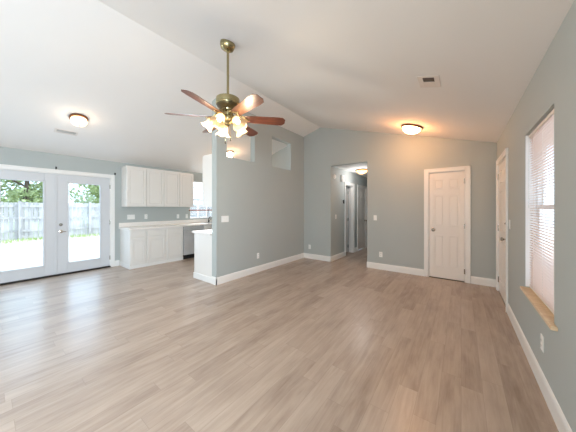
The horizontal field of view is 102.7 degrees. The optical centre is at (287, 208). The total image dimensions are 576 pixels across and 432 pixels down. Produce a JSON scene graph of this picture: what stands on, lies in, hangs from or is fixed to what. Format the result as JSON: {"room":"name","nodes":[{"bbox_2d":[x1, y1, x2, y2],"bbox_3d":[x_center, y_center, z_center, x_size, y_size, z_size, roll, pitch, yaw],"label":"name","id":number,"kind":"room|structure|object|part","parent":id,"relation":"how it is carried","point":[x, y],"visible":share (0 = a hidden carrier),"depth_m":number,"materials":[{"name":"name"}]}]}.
{"room":"empty living room","nodes":[
{"label":"empty living room","id":0,"kind":"room"},
{"bbox_2d":[0,147,211,260],"bbox_3d":[-4.567,0.128,4.743,0.131,2.448,8.751,0,0,37],"label":"wall","id":1,"kind":"structure","parent":0,"point":[8,156],"depth_m":5.32,"materials":[{"name":"paint"}]},
{"bbox_2d":[0,164,114,285],"bbox_3d":[-4.640,0.292,4.606,0.178,2.120,1.921,0,0,37],"label":"door","id":2,"kind":"structure","parent":1,"relation":"in","point":[56,182],"depth_m":4.63,"materials":[{"name":"paint"}]},
{"bbox_2d":[127,215,134,219],"bbox_3d":[-3.825,0.216,5.612,0.010,0.116,0.162,0,0,37],"label":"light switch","id":3,"kind":"object","parent":1,"relation":"attached to","point":[128,216],"visible":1,"depth_m":5.60,"materials":[{"name":"white plastic"}]},
{"bbox_2d":[121,165,163,206],"bbox_3d":[-3.567,-0.505,5.684,0.333,0.945,0.825,0,0,37],"label":"upper cabinet","id":4,"kind":"object","parent":1,"relation":"attached to","point":[140,186],"visible":1,"depth_m":5.50,"materials":[{"name":"paint"}]},
{"bbox_3d":[-3.567,-0.496,5.426,0.024,0.903,0.400,0,0,37],"label":"door","id":5,"kind":"part","parent":4,"relation":"part of","materials":[{"name":"paint"}]},
{"bbox_3d":[-3.320,-0.496,5.756,0.024,0.903,0.400,0,0,37],"label":"door","id":6,"kind":"part","parent":4,"relation":"part of","materials":[{"name":"paint"}]},
{"bbox_2d":[163,170,193,206],"bbox_3d":[-3.070,-0.505,6.345,0.333,0.945,0.825,0,0,37],"label":"upper cabinet","id":7,"kind":"object","parent":1,"relation":"attached to","point":[178,186],"visible":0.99,"depth_m":6.22,"materials":[{"name":"paint"}]},
{"bbox_3d":[-3.070,-0.496,6.087,0.024,0.903,0.400,0,0,37],"label":"door","id":8,"kind":"part","parent":7,"relation":"part of","materials":[{"name":"paint"}]},
{"bbox_3d":[-2.822,-0.496,6.417,0.024,0.903,0.400,0,0,37],"label":"door","id":9,"kind":"part","parent":7,"relation":"part of","materials":[{"name":"paint"}]},
{"bbox_2d":[190,181,210,218],"bbox_3d":[-2.607,-0.248,7.380,0.070,1.140,1.220,0,0,37],"label":"window","id":10,"kind":"structure","parent":1,"relation":"in","point":[198,193],"depth_m":7.13,"materials":[{"name":"plastic"}]},
{"bbox_2d":[212,98,303,277],"bbox_3d":[-0.465,-0.294,5.209,0.131,3.293,2.812,0,0,37],"label":"wall","id":11,"kind":"structure","parent":0,"point":[263,203],"depth_m":4.84,"materials":[{"name":"paint"}]},
{"bbox_2d":[203,154,211,206],"bbox_3d":[-1.208,-0.500,4.588,0.308,0.955,0.920,0,0,37],"label":"upper cabinet","id":12,"kind":"object","parent":11,"relation":"attached to","point":[207,159],"visible":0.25,"depth_m":4.21,"materials":[{"name":"paint"}]},
{"bbox_2d":[211,276,216,284],"bbox_3d":[-1.309,1.286,4.076,0.145,0.132,0.014,0,0,37],"label":"baseboard","id":13,"kind":"structure","parent":11,"relation":"attached to","point":[213,279],"depth_m":4.07,"materials":[{"name":"paint"}]},
{"bbox_2d":[221,216,228,221],"bbox_3d":[-1.144,0.197,4.189,0.010,0.116,0.162,0,0,37],"label":"light switch","id":14,"kind":"object","parent":11,"relation":"attached to","point":[223,218],"visible":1,"depth_m":4.18,"materials":[{"name":"white plastic"}]},
{"bbox_2d":[217,253,303,284],"bbox_3d":[-0.411,1.286,5.160,0.014,0.132,2.826,0,0,37],"label":"baseboard","id":15,"kind":"structure","parent":11,"relation":"attached to","point":[229,277],"depth_m":4.80,"materials":[{"name":"paint"}]},
{"bbox_2d":[0,247,558,431],"bbox_3d":[-0.573,1.412,4.186,7.183,0.120,12.662,0,0,37],"label":"floor","id":16,"kind":"structure","parent":0,"point":[342,344],"depth_m":2.16,"materials":[{"name":"plastic"}]},
{"bbox_2d":[120,229,146,269],"bbox_3d":[-3.618,0.918,5.375,0.623,0.868,0.345,0,0,37],"label":"base cabinet","id":17,"kind":"object","parent":16,"relation":"on","point":[132,242],"visible":0.98,"depth_m":5.20,"materials":[{"name":"paint"}]},
{"bbox_3d":[-3.616,1.300,5.374,0.590,0.105,0.345,0,0,37],"label":"moulding","id":18,"kind":"part","parent":17,"relation":"part of","materials":[{"name":"paint"}]},
{"bbox_3d":[-3.377,0.583,5.200,0.020,0.138,0.303,0,0,37],"label":"drawer","id":19,"kind":"part","parent":17,"relation":"part of","materials":[{"name":"paint"}]},
{"bbox_3d":[-3.375,0.965,5.199,0.024,0.575,0.303,0,0,37],"label":"door","id":20,"kind":"part","parent":17,"relation":"part of","materials":[{"name":"paint"}]},
{"bbox_2d":[146,228,165,265],"bbox_3d":[-3.379,0.918,5.693,0.623,0.868,0.445,0,0,37],"label":"base cabinet","id":21,"kind":"object","parent":16,"relation":"on","point":[155,238],"visible":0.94,"depth_m":5.49,"materials":[{"name":"paint"}]},
{"bbox_3d":[-3.141,0.583,5.514,0.020,0.138,0.413,0,0,37],"label":"drawer","id":22,"kind":"part","parent":21,"relation":"part of","materials":[{"name":"paint"}]},
{"bbox_3d":[-3.140,0.965,5.513,0.024,0.575,0.413,0,0,37],"label":"door","id":23,"kind":"part","parent":21,"relation":"part of","materials":[{"name":"paint"}]},
{"bbox_3d":[-3.145,1.315,5.517,0.010,0.075,0.445,0,0,37],"label":"moulding","id":24,"kind":"part","parent":21,"relation":"part of","materials":[{"name":"paint"}]},
{"bbox_2d":[166,227,182,262],"bbox_3d":[-3.115,0.918,6.044,0.623,0.868,0.430,0,0,37],"label":"base cabinet","id":25,"kind":"object","parent":16,"relation":"on","point":[174,235],"visible":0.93,"depth_m":5.84,"materials":[{"name":"paint"}]},
{"bbox_3d":[-2.881,1.315,5.868,0.010,0.075,0.430,0,0,37],"label":"moulding","id":26,"kind":"part","parent":25,"relation":"part of","materials":[{"name":"paint"}]},
{"bbox_3d":[-2.877,0.583,5.865,0.020,0.138,0.398,0,0,37],"label":"drawer","id":27,"kind":"part","parent":25,"relation":"part of","materials":[{"name":"paint"}]},
{"bbox_3d":[-2.875,0.965,5.864,0.024,0.575,0.398,0,0,37],"label":"door","id":28,"kind":"part","parent":25,"relation":"part of","materials":[{"name":"paint"}]},
{"bbox_2d":[183,225,203,258],"bbox_3d":[-2.776,0.919,6.441,0.650,0.865,0.600,0,0,37],"label":"dishwasher","id":29,"kind":"object","parent":16,"relation":"on","point":[188,236],"visible":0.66,"depth_m":6.16,"materials":[{"name":"metal"}]},
{"bbox_3d":[-2.587,1.298,6.299,0.019,0.108,0.592,0,0,37],"label":"kick plate","id":30,"kind":"part","parent":29,"relation":"part of","materials":[{"name":"black plastic"}]},
{"bbox_3d":[-2.573,0.922,6.288,0.054,0.630,0.592,0,0,37],"label":"door","id":31,"kind":"part","parent":29,"relation":"part of","materials":[{"name":"metal"}]},
{"bbox_3d":[-2.575,0.546,6.289,0.051,0.112,0.592,0,0,37],"label":"control panel","id":32,"kind":"part","parent":29,"relation":"part of","materials":[{"name":"metal"}]},
{"bbox_2d":[193,233,211,282],"bbox_3d":[-1.328,0.918,4.670,0.598,0.868,0.934,0,0,37],"label":"base cabinet","id":33,"kind":"object","parent":16,"relation":"on","point":[202,243],"visible":0.45,"depth_m":4.29,"materials":[{"name":"paint"}]},
{"bbox_2d":[192,229,211,234],"bbox_3d":[-1.337,0.464,4.680,0.624,0.038,0.968,0,0,37],"label":"countertop","id":34,"kind":"structure","parent":33,"relation":"on","point":[206,232],"depth_m":4.38,"materials":[{"name":"stone"}]},
{"bbox_3d":[-1.324,1.297,4.666,0.586,0.110,0.934,0,0,37],"label":"moulding","id":35,"kind":"part","parent":33,"relation":"part of","materials":[{"name":"paint"}]},
{"bbox_2d":[203,225,211,229],"bbox_3d":[-2.334,0.918,7.081,0.623,0.868,0.940,0,0,37],"label":"base cabinet","id":36,"kind":"object","parent":16,"relation":"on","point":[206,227],"visible":0.05,"depth_m":6.60,"materials":[{"name":"paint"}]},
{"bbox_2d":[119,219,211,229],"bbox_3d":[-2.717,0.414,6.560,0.637,0.138,3.353,0,0,37],"label":"countertop","id":37,"kind":"structure","parent":36,"relation":"on","point":[175,223],"depth_m":5.95,"materials":[{"name":"laminate"}]},
{"bbox_2d":[0,0,573,176],"bbox_3d":[-0.573,-1.637,4.186,7.183,1.199,12.662,0,0,37],"label":"ceiling","id":38,"kind":"structure","parent":0,"point":[122,65],"depth_m":2.76,"materials":[{"name":"paint"}]},
{"bbox_2d":[54,128,77,135],"bbox_3d":[-3.891,-1.333,4.041,0.126,0.042,0.300,0,0,37],"label":"ceiling vent","id":39,"kind":"object","parent":38,"relation":"in","point":[57,130],"visible":1,"depth_m":4.03,"materials":[{"name":"metal"}]},
{"bbox_2d":[69,113,88,126],"bbox_3d":[-3.434,-1.427,3.779,0.239,0.188,0.239,0,0,-11],"label":"bowl light","id":40,"kind":"object","parent":38,"relation":"attached to","point":[80,120],"visible":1,"depth_m":3.71,"materials":[{"name":"white glass"}]},
{"bbox_2d":[165,39,284,143],"bbox_3d":[-0.677,-1.300,2.593,1.284,1.161,1.260,0,0,37],"label":"ceiling fan","id":41,"kind":"object","parent":38,"relation":"hanging from","point":[228,104],"visible":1,"depth_m":2.50,"materials":[{"name":"brown wood"}]},
{"bbox_3d":[-1.080,-1.015,2.518,0.480,0.006,0.140,0,16,-11],"label":"blade","id":42,"kind":"part","parent":41,"relation":"part of","materials":[{"name":"brown wood"}]},
{"bbox_3d":[-0.814,-1.015,2.206,0.140,0.006,0.480,17,6,19],"label":"blade","id":43,"kind":"part","parent":41,"relation":"part of","materials":[{"name":"brown wood"}]},
{"bbox_3d":[-0.877,-0.940,2.580,0.156,0.134,0.167,45,0,0],"label":"lamp shade","id":44,"kind":"part","parent":41,"relation":"part of","materials":[{"name":"white glass"}]},
{"bbox_3d":[-0.721,-0.935,2.425,0.167,0.134,0.156,0,-34,25],"label":"lamp shade","id":45,"kind":"part","parent":41,"relation":"part of","materials":[{"name":"white glass"}]},
{"bbox_3d":[-0.763,-0.920,2.723,0.167,0.134,0.156,0,26,-38],"label":"lamp shade","id":46,"kind":"part","parent":41,"relation":"part of","materials":[{"name":"white glass"}]},
{"bbox_3d":[-0.536,-0.917,2.450,0.167,0.134,0.156,0,-44,-49],"label":"lamp shade","id":47,"kind":"part","parent":41,"relation":"part of","materials":[{"name":"white glass"}]},
{"bbox_3d":[-0.559,-0.915,2.696,0.156,0.134,0.167,-32,15,-25],"label":"lamp shade","id":48,"kind":"part","parent":41,"relation":"part of","materials":[{"name":"white glass"}]},
{"bbox_3d":[-0.411,-1.015,2.281,0.140,0.006,0.480,21,-13,-39],"label":"blade","id":49,"kind":"part","parent":41,"relation":"part of","materials":[{"name":"brown wood"}]},
{"bbox_3d":[-0.541,-1.015,2.980,0.140,0.006,0.480,-17,-6,19],"label":"blade","id":50,"kind":"part","parent":41,"relation":"part of","materials":[{"name":"brown wood"}]},
{"bbox_3d":[-0.274,-1.015,2.668,0.480,0.006,0.140,0,-16,-11],"label":"blade","id":51,"kind":"part","parent":41,"relation":"part of","materials":[{"name":"brown wood"}]},
{"bbox_2d":[227,151,233,156],"bbox_3d":[-1.587,-1.439,6.199,0.248,0.178,0.248,0,0,-9],"label":"dome light","id":52,"kind":"object","parent":38,"relation":"attached to","point":[229,153],"visible":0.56,"depth_m":6.11,"materials":[{"name":"white glass"}]},
{"bbox_2d":[356,169,366,174],"bbox_3d":[2.042,-0.996,6.373,0.330,0.143,0.330,0,0,37],"label":"hallway dome light","id":53,"kind":"object","parent":38,"relation":"attached to","point":[360,171],"visible":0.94,"depth_m":6.28,"materials":[{"name":"white glass"}]},
{"bbox_2d":[401,124,422,134],"bbox_3d":[2.214,-1.409,4.116,0.349,0.191,0.343,0,0,-25],"label":"dome light","id":54,"kind":"object","parent":38,"relation":"attached to","point":[409,129],"visible":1,"depth_m":4.03,"materials":[{"name":"white glass"}]},
{"bbox_2d":[417,75,440,87],"bbox_3d":[1.486,-1.329,2.423,0.193,0.061,0.260,0,0,37],"label":"ceiling vent","id":55,"kind":"object","parent":38,"relation":"in","point":[424,81],"visible":1,"depth_m":2.41,"materials":[{"name":"metal"}]},
{"bbox_2d":[346,186,348,250],"bbox_3d":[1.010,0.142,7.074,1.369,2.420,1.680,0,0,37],"label":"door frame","id":56,"kind":"structure","parent":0,"point":[346,186],"depth_m":7.31,"materials":[{"name":"paint"}]},
{"bbox_2d":[345,182,354,255],"bbox_3d":[1.548,0.304,6.970,0.695,2.095,0.710,0,0,37],"label":"door","id":57,"kind":"structure","parent":56,"relation":"in","point":[351,186],"depth_m":7.02,"materials":[{"name":"paint"}]},
{"bbox_2d":[333,167,366,254],"bbox_3d":[2.241,0.142,7.462,0.131,2.420,3.780,0,0,37],"label":"wall","id":58,"kind":"structure","parent":0,"point":[338,186],"depth_m":6.28,"materials":[{"name":"paint"}]},
{"bbox_2d":[330,251,344,261],"bbox_3d":[1.335,1.286,6.138,0.014,0.132,0.865,0,0,37],"label":"baseboard","id":59,"kind":"structure","parent":58,"relation":"attached to","point":[340,255],"depth_m":6.09,"materials":[{"name":"paint"}]},
{"bbox_2d":[357,185,366,250],"bbox_3d":[2.422,0.304,7.651,0.193,2.095,0.910,0,0,37],"label":"door","id":60,"kind":"structure","parent":58,"relation":"in","point":[361,192],"depth_m":7.62,"materials":[{"name":"paint"}]},
{"bbox_2d":[272,128,496,278],"bbox_3d":[0.842,-0.383,6.067,6.921,3.469,0.131,0,0,37],"label":"wall","id":61,"kind":"structure","parent":0,"point":[396,163],"depth_m":4.92,"materials":[{"name":"paint"}]},
{"bbox_2d":[304,253,330,261],"bbox_3d":[0.757,1.286,6.041,0.822,0.132,0.014,0,0,37],"label":"baseboard","id":62,"kind":"structure","parent":61,"relation":"attached to","point":[306,255],"depth_m":6.02,"materials":[{"name":"paint"}]},
{"bbox_2d":[367,262,423,275],"bbox_3d":[2.253,1.286,4.915,1.122,0.132,0.014,0,0,37],"label":"baseboard","id":63,"kind":"structure","parent":61,"relation":"attached to","point":[394,268],"depth_m":4.87,"materials":[{"name":"paint"}]},
{"bbox_2d":[424,165,470,282],"bbox_3d":[3.019,0.292,4.391,0.725,2.120,0.193,0,0,37],"label":"door","id":64,"kind":"structure","parent":61,"relation":"in","point":[447,191],"depth_m":4.35,"materials":[{"name":"paint"}]},
{"bbox_2d":[471,276,495,286],"bbox_3d":[3.426,1.286,4.033,0.346,0.132,0.014,0,0,37],"label":"baseboard","id":65,"kind":"structure","parent":61,"relation":"attached to","point":[474,280],"depth_m":4.03,"materials":[{"name":"paint"}]},
{"bbox_2d":[497,0,575,431],"bbox_3d":[1.069,0.107,0.503,0.131,2.489,8.751,0,0,37],"label":"wall","id":66,"kind":"structure","parent":0,"point":[552,86],"depth_m":1.45,"materials":[{"name":"paint"}]},
{"bbox_2d":[496,148,507,311],"bbox_3d":[3.191,0.284,3.375,0.193,2.135,1.060,0,0,37],"label":"door","id":67,"kind":"structure","parent":66,"relation":"in","point":[502,168],"depth_m":3.45,"materials":[{"name":"paint"}]},
{"bbox_2d":[520,135,557,330],"bbox_3d":[2.015,0.043,1.790,0.165,1.462,0.954,0,0,37],"label":"window","id":68,"kind":"structure","parent":66,"relation":"in","point":[541,308],"depth_m":2.14,"materials":[{"name":"plastic"}]},
{"bbox_2d":[529,109,553,313],"bbox_3d":[2.025,0.027,1.828,0.046,1.426,0.841,0,0,37],"label":"window blind","id":69,"kind":"object","parent":68,"relation":"attached to","point":[542,274],"visible":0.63,"depth_m":1.83,"materials":[{"name":"white plastic"}]},
{"bbox_3d":[2.191,0.037,2.054,0.002,1.390,0.002,0,0,37],"label":"ladder cord","id":70,"kind":"part","parent":69,"relation":"part of","materials":[{"name":"white fabric"}]},
{"bbox_3d":[2.029,0.734,1.825,0.022,0.012,0.841,0,0,37],"label":"rail","id":71,"kind":"part","parent":69,"relation":"part of","materials":[{"name":"white plastic"}]},
{"bbox_3d":[2.023,0.037,1.830,0.002,1.390,0.002,0,0,37],"label":"ladder cord","id":72,"kind":"part","parent":69,"relation":"part of","materials":[{"name":"white fabric"}]},
{"bbox_3d":[1.854,0.037,1.606,0.002,1.390,0.002,0,0,37],"label":"ladder cord","id":73,"kind":"part","parent":69,"relation":"part of","materials":[{"name":"white fabric"}]},
{"bbox_3d":[2.081,0.032,1.786,0.056,1.440,0.857,0,0,37],"label":"frame","id":74,"kind":"part","parent":68,"relation":"part of","materials":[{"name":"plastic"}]},
{"bbox_3d":[2.072,0.347,1.793,0.023,0.750,0.797,0,0,37],"label":"sash","id":75,"kind":"part","parent":68,"relation":"part of","materials":[{"name":"glass"}]},
{"bbox_3d":[2.091,-0.323,1.779,0.020,0.670,0.797,0,0,37],"label":"sash","id":76,"kind":"part","parent":68,"relation":"part of","materials":[{"name":"plastic"}]},
{"bbox_2d":[507,303,572,431],"bbox_3d":[0.648,1.286,0.065,0.014,0.132,7.283,0,0,37],"label":"baseboard","id":77,"kind":"structure","parent":66,"relation":"attached to","point":[560,420],"depth_m":1.69,"materials":[{"name":"paint"}]},
{"bbox_2d":[540,333,543,352],"bbox_3d":[1.895,1.005,1.719,0.009,0.116,0.070,0,0,37],"label":"wall outlet","id":78,"kind":"object","parent":66,"relation":"attached to","point":[541,335],"visible":1,"depth_m":1.71,"materials":[{"name":"white plastic"}]},
{"label":"outside","id":79,"kind":"structure","parent":0,"visible":0},
{"bbox_2d":[1,233,98,270],"bbox_3d":[-7.171,1.512,10.401,10.834,0.120,28.000,0,0,37],"label":"ground","id":80,"kind":"structure","parent":79,"point":[18,255],"depth_m":7.71,"materials":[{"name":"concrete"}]},
{"bbox_2d":[1,233,98,243],"bbox_3d":[-9.841,1.372,12.411,1.520,0.160,20.061,0,0,37],"label":"lawn strip","id":81,"kind":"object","parent":80,"relation":"on","point":[72,235],"visible":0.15,"depth_m":10.55,"materials":[{"name":"green plant"}]},
{"bbox_2d":[1,201,211,239],"bbox_3d":[-10.521,0.562,13.004,0.150,1.780,26.132,0,0,37],"label":"fence","id":82,"kind":"object","parent":80,"relation":"on","point":[23,217],"visible":0.2,"depth_m":11.04,"materials":[{"name":"white wood"}]},
{"bbox_3d":[-12.313,0.562,10.571,0.089,1.780,0.090,0,0,37],"label":"post","id":83,"kind":"part","parent":82,"relation":"part of","materials":[{"name":"white wood"}]},
{"bbox_3d":[-10.588,1.057,12.972,0.039,0.090,26.000,0,0,37],"label":"rail","id":84,"kind":"part","parent":82,"relation":"part of","materials":[{"name":"white wood"}]},
{"bbox_3d":[-10.810,0.562,12.569,0.089,1.780,0.090,0,0,37],"label":"post","id":85,"kind":"part","parent":82,"relation":"part of","materials":[{"name":"white wood"}]},
{"bbox_3d":[-10.588,-0.093,12.972,0.039,0.090,26.000,0,0,37],"label":"rail","id":86,"kind":"part","parent":82,"relation":"part of","materials":[{"name":"grey wood"}]},
{"bbox_3d":[-10.588,0.457,12.972,0.039,0.090,26.000,0,0,37],"label":"rail","id":87,"kind":"part","parent":82,"relation":"part of","materials":[{"name":"grey wood"}]},
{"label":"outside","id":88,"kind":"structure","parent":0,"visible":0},
{"bbox_2d":[546,236,552,264],"bbox_3d":[6.247,1.512,0.305,8.383,0.120,28.000,0,0,37],"label":"ground porch","id":89,"kind":"structure","parent":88,"point":[546,236],"depth_m":8.95,"materials":[{"name":"white"}]},
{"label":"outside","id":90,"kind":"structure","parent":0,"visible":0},
{"bbox_2d":[546,227,552,235],"bbox_3d":[0.251,1.512,7.320,26.400,0.120,40.000,0,0,37],"label":"ground","id":91,"kind":"structure","parent":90,"point":[546,227],"depth_m":14.31,"materials":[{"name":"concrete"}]},
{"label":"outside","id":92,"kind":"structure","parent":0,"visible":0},
{"bbox_2d":[3,219,94,238],"bbox_3d":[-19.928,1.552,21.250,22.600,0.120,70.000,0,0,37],"label":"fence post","id":93,"kind":"structure","parent":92,"point":[87,219],"depth_m":17.74,"materials":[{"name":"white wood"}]},
{"bbox_2d":[1,179,42,219],"bbox_3d":[-14.211,-1.069,12.437,3.066,5.134,3.337,0,0,37],"label":"tree","id":94,"kind":"object","parent":93,"relation":"on","point":[26,193],"visible":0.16,"depth_m":12.19,"materials":[{"name":"green plant"}]},
{"bbox_2d":[69,184,98,218],"bbox_3d":[-12.248,-1.008,15.506,3.226,5.014,3.377,0,0,37],"label":"tree","id":95,"kind":"object","parent":93,"relation":"on","point":[94,189],"visible":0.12,"depth_m":14.74,"materials":[{"name":"green plant"}]}
]}

